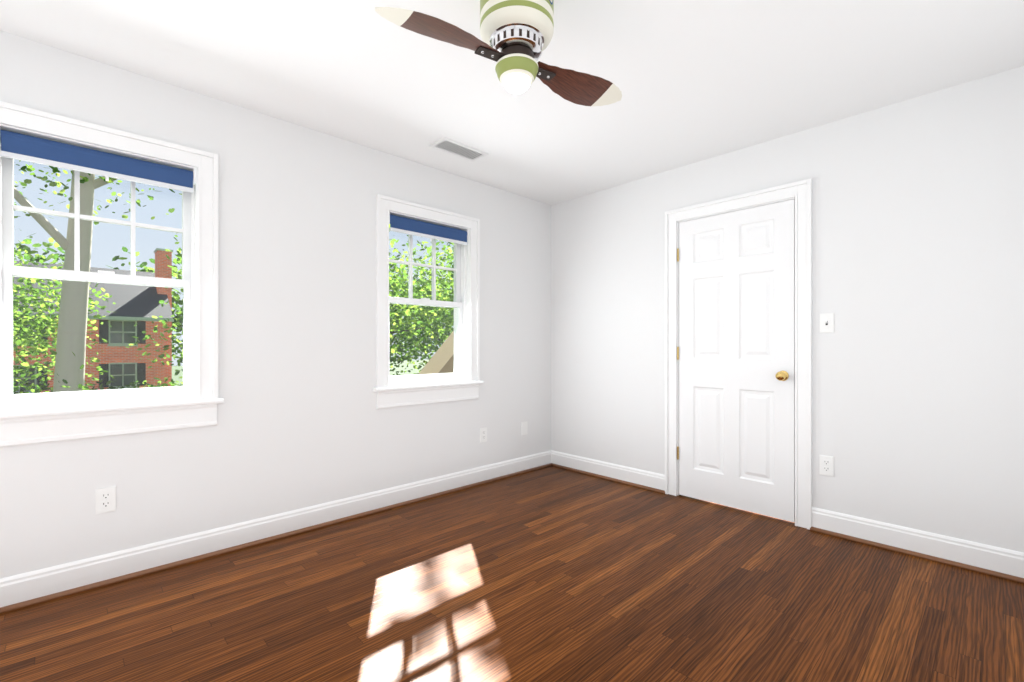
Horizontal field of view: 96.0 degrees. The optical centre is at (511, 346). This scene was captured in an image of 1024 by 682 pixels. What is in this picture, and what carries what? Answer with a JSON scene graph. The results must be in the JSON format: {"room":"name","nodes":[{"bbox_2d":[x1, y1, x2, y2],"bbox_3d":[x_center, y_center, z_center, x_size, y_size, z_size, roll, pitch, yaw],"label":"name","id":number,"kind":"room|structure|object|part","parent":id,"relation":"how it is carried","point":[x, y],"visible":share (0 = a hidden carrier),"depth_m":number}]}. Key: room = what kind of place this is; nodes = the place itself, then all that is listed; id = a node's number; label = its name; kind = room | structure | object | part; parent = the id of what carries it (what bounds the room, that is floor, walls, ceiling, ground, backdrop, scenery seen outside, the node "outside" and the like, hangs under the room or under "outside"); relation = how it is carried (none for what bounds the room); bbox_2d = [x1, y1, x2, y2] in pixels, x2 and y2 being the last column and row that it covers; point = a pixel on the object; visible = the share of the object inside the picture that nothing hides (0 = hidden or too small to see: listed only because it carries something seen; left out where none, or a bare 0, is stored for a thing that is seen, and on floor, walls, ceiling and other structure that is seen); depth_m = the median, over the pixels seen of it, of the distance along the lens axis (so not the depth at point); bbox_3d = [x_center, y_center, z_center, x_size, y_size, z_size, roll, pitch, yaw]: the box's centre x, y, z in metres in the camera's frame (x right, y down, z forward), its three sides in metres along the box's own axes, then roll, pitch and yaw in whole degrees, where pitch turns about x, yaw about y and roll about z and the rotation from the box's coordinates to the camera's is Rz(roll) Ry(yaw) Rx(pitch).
{"room":"empty bedroom","nodes":[
{"label":"empty bedroom","id":0,"kind":"room"},
{"bbox_2d":[0,30,550,578],"bbox_3d":[-1.221,-0.109,2.959,4.600,2.440,0.200,0,0,-44],"label":"wall","id":1,"kind":"structure","parent":0,"point":[302,422],"depth_m":2.70},
{"bbox_2d":[95,486,115,513],"bbox_3d":[-1.906,0.721,2.163,0.072,0.116,0.009,0,0,-44],"label":"electrical outlet","id":2,"kind":"object","parent":1,"relation":"attached to","point":[105,500],"visible":1,"depth_m":2.16},
{"bbox_2d":[0,101,223,446],"bbox_3d":[-1.968,-0.300,2.235,0.932,1.445,0.279,0,0,-44],"label":"window","id":3,"kind":"structure","parent":1,"relation":"in","point":[47,152],"depth_m":2.20},
{"bbox_2d":[0,450,551,613],"bbox_3d":[-1.141,1.044,2.876,4.200,0.135,0.033,0,0,-44],"label":"baseboard","id":4,"kind":"structure","parent":1,"relation":"attached to","point":[15,589],"depth_m":2.49},
{"bbox_2d":[373,194,483,408],"bbox_3d":[-0.660,-0.300,3.480,0.932,1.445,0.279,0,0,-44],"label":"window","id":5,"kind":"structure","parent":1,"relation":"in","point":[392,396],"depth_m":3.45},
{"bbox_3d":[-0.645,-0.327,3.464,0.700,1.205,0.144,0,0,-44],"label":"window sash small","id":6,"kind":"part","parent":5,"relation":"part of"},
{"bbox_2d":[480,427,486,442],"bbox_3d":[-0.231,0.721,3.758,0.072,0.116,0.009,0,0,-44],"label":"electrical outlet","id":7,"kind":"object","parent":1,"relation":"attached to","point":[483,434],"visible":1,"depth_m":3.75},
{"bbox_2d":[521,421,527,434],"bbox_3d":[0.112,0.726,4.085,0.072,0.116,0.008,0,0,-44],"label":"electrical outlet","id":8,"kind":"object","parent":1,"relation":"attached to","point":[524,428],"visible":1,"depth_m":4.08},
{"bbox_2d":[0,466,1023,681],"bbox_3d":[0.166,1.171,1.794,5.000,0.120,3.800,0,0,-44],"label":"floor","id":9,"kind":"structure","parent":0,"point":[551,574],"depth_m":1.96},
{"bbox_2d":[0,0,1023,204],"bbox_3d":[0.166,-1.389,1.794,5.000,0.120,3.800,0,0,-44],"label":"ceiling","id":10,"kind":"structure","parent":0,"point":[694,81],"depth_m":2.19},
{"bbox_2d":[429,137,487,161],"bbox_3d":[-0.355,-1.325,3.110,0.370,0.008,0.170,0,0,-44],"label":"ceiling vent","id":11,"kind":"object","parent":10,"relation":"in","point":[453,147],"visible":1,"depth_m":3.09},
{"bbox_2d":[375,0,621,105],"bbox_3d":[0.018,-1.126,1.670,0.992,0.406,0.295,0,0,-44],"label":"fan","id":12,"kind":"object","parent":10,"relation":"hanging from","point":[516,36],"visible":1,"depth_m":1.61},
{"bbox_2d":[551,66,1023,552],"bbox_3d":[1.585,0.391,3.146,0.120,3.440,3.400,0,0,-44],"label":"wall","id":13,"kind":"structure","parent":0,"point":[918,292],"depth_m":2.57},
{"bbox_2d":[552,450,664,493],"bbox_3d":[0.770,1.044,3.890,0.034,0.135,1.137,0,0,-44],"label":"baseboard","id":14,"kind":"structure","parent":13,"relation":"attached to","point":[643,479],"depth_m":3.83},
{"bbox_2d":[677,199,794,521],"bbox_3d":[1.486,0.090,3.142,0.100,2.018,0.766,0,0,-44],"label":"door","id":15,"kind":"structure","parent":13,"relation":"in","point":[736,358],"depth_m":3.11},
{"bbox_2d":[665,179,811,529],"bbox_3d":[1.532,0.048,3.181,0.147,2.127,0.952,0,0,-44],"label":"door frame","id":16,"kind":"structure","parent":13,"relation":"attached to","point":[800,192],"depth_m":2.85},
{"bbox_2d":[819,455,833,476],"bbox_3d":[1.875,0.711,2.747,0.009,0.116,0.072,0,0,-44],"label":"electrical outlet","id":17,"kind":"object","parent":13,"relation":"attached to","point":[826,465],"visible":1,"depth_m":2.74},
{"bbox_2d":[820,313,833,332],"bbox_3d":[1.871,-0.139,2.742,0.022,0.116,0.072,0,0,-44],"label":"switch plate","id":18,"kind":"object","parent":13,"relation":"attached to","point":[826,322],"visible":1,"depth_m":2.74},
{"bbox_2d":[810,507,1023,583],"bbox_3d":[2.243,1.044,2.343,0.034,0.135,1.251,0,0,-44],"label":"baseboard","id":19,"kind":"structure","parent":13,"relation":"attached to","point":[999,562],"depth_m":2.42},
{"label":"outside","id":20,"kind":"structure","parent":0,"visible":0},
{"bbox_2d":[172,360,428,386],"bbox_3d":[-36.980,4.311,51.967,260.000,0.200,119.500,0,0,-44],"label":"lawn","id":21,"kind":"structure","parent":20,"point":[410,366],"depth_m":84.10},
{"bbox_2d":[13,248,173,393],"bbox_3d":[-25.007,-0.469,21.231,14.650,9.360,9.230,0,0,-44],"label":"house","id":22,"kind":"structure","parent":21,"relation":"on","point":[124,314],"depth_m":21.98},
{"bbox_2d":[13,160,453,393],"bbox_3d":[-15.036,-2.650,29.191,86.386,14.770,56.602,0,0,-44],"label":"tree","id":23,"kind":"object","parent":21,"relation":"on","point":[67,295],"depth_m":11.07}
]}

